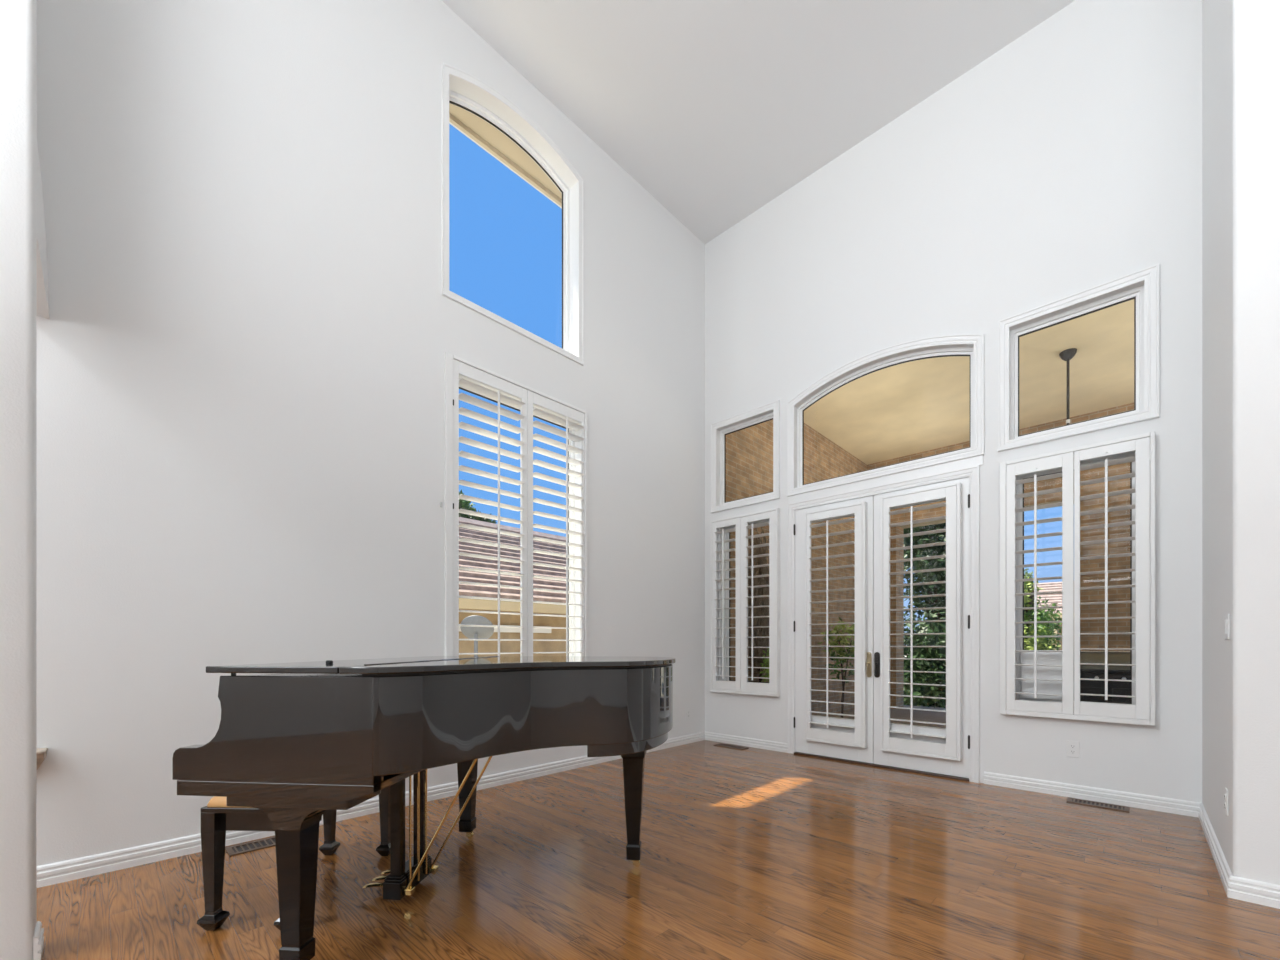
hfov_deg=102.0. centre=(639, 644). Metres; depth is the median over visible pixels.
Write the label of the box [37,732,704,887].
baseboard
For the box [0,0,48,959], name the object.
wall
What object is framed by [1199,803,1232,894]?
baseboard
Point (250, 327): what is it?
wall
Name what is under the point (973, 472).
trim
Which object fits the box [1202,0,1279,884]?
wall
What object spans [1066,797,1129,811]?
floor vent
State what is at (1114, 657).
hood
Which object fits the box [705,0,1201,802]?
wall
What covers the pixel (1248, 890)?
baseboard
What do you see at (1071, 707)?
plantation shutter
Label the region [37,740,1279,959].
floor
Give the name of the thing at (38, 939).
baseboard
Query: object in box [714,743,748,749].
floor vent
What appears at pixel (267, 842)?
floor vent
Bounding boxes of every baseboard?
[33,921,43,959]
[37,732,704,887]
[705,732,786,752]
[984,772,1199,817]
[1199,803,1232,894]
[1227,876,1279,908]
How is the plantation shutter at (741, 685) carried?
attached to the window at (727, 535)
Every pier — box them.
[890,526,903,708]
[1080,494,1129,650]
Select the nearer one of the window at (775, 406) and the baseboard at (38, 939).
the baseboard at (38, 939)
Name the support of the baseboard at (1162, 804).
attached to the wall at (1066, 161)
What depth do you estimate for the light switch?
2.34 m
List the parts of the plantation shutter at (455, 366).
shutter panel, tilt rod, shutter panel, tilt rod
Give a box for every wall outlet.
[1066,740,1078,757]
[1224,787,1228,815]
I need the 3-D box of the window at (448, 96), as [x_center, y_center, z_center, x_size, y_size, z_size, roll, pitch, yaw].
[-1.027,-3.413,4.250,0.191,1.811,1.314,0,0,44]
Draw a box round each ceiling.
[442,0,1074,243]
[804,299,1133,464]
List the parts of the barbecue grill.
cabinet door, cabinet door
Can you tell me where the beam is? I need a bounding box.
[867,403,1133,528]
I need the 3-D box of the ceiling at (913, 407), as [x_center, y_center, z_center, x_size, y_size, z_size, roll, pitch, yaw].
[5.846,-3.380,4.956,9.200,0.200,5.190,0,0,44]
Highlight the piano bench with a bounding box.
[197,786,389,930]
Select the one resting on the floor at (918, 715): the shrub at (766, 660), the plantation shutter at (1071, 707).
the shrub at (766, 660)
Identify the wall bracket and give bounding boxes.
[37,748,47,769]
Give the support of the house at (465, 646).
on the ground
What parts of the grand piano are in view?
leg, leg plate, trap rod, trap rod, trap rod, brace rod, brace rod, leg, lid, leg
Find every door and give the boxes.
[794,495,873,762]
[874,477,969,777]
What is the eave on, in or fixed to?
attached to the wall at (250, 327)
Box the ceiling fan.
[1059,348,1076,477]
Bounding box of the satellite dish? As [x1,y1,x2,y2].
[460,615,493,655]
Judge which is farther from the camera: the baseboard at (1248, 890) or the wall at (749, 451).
the wall at (749, 451)
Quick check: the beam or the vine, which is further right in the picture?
the beam
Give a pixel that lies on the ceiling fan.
(1067, 355)
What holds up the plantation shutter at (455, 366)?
attached to the window at (571, 526)
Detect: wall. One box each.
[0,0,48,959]
[37,0,704,865]
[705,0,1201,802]
[726,419,866,715]
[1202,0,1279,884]
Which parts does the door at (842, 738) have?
tilt rod, shutter panel, handle plate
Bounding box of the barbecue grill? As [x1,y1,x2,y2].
[1080,651,1129,702]
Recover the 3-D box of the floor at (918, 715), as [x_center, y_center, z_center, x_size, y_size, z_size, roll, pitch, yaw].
[5.926,1.200,5.039,9.200,0.120,5.420,0,0,44]
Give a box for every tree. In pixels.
[459,489,496,522]
[904,523,945,707]
[1024,568,1061,649]
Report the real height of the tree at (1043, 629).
3.671 m
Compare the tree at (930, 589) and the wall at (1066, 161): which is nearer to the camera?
the wall at (1066, 161)
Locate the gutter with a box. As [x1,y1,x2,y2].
[449,122,561,208]
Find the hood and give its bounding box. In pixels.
[1080,651,1129,669]
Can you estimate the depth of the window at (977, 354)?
4.59 m
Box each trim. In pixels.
[787,465,979,782]
[789,455,982,503]
[794,752,969,780]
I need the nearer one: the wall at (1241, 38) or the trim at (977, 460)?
the wall at (1241, 38)
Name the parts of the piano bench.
leg, leg, leg, leg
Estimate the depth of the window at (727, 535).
5.89 m
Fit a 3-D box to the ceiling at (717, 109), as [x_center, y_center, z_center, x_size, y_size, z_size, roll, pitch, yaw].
[0.544,-4.695,-0.711,9.330,0.150,10.330,0,0,44]
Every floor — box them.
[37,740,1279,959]
[828,705,945,727]
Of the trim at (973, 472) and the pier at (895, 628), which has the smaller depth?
the trim at (973, 472)
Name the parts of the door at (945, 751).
handle plate, tilt rod, shutter panel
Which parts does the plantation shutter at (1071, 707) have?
tilt rod, shutter panel, tilt rod, shutter panel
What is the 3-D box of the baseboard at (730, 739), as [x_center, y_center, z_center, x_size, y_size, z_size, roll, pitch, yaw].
[1.123,1.054,5.620,1.055,0.093,0.017,0,0,44]
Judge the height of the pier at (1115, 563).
3.300 m
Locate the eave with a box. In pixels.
[449,103,561,206]
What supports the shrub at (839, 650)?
on the floor at (918, 715)
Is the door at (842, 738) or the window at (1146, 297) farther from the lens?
the door at (842, 738)
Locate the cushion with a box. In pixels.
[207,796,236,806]
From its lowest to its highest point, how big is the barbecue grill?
1.078 m
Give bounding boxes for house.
[459,517,565,655]
[1024,582,1061,649]
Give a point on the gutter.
(449, 122)
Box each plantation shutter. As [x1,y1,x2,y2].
[445,352,587,655]
[710,508,779,696]
[1000,431,1154,725]
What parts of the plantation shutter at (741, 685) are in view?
tilt rod, panel, tilt rod, panel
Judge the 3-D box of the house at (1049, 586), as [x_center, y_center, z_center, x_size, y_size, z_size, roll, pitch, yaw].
[21.791,-0.905,24.621,9.600,4.370,6.450,0,0,40]
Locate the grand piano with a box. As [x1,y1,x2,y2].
[172,656,675,959]
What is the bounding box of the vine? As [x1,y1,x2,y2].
[748,527,768,681]
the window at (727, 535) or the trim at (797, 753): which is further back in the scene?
the window at (727, 535)
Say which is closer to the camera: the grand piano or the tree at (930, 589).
the grand piano
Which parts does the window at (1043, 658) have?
insert panel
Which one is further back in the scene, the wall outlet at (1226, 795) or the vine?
the vine
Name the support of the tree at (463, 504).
on the ground
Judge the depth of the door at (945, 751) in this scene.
4.33 m
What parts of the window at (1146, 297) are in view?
sash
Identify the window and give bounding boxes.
[442,63,583,365]
[459,386,574,655]
[710,400,779,512]
[719,519,768,682]
[787,334,984,496]
[998,263,1159,451]
[1016,451,1134,704]
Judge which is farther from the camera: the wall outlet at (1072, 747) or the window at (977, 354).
the window at (977, 354)
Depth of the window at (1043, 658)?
3.89 m
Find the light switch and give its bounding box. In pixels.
[1224,614,1229,639]
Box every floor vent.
[225,836,274,855]
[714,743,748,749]
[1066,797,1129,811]
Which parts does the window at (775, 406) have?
sash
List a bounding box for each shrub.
[760,648,768,681]
[818,617,854,717]
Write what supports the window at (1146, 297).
in the wall at (1066, 161)
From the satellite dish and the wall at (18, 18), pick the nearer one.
the wall at (18, 18)
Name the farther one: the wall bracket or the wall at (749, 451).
the wall at (749, 451)
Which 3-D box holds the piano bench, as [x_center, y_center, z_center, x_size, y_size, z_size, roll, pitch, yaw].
[-1.487,0.839,2.355,0.372,0.523,0.782,0,0,2]
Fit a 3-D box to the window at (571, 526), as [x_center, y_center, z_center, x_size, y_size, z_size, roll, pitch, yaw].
[-0.993,-0.740,4.280,0.179,2.588,1.258,0,0,44]
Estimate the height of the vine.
2.723 m

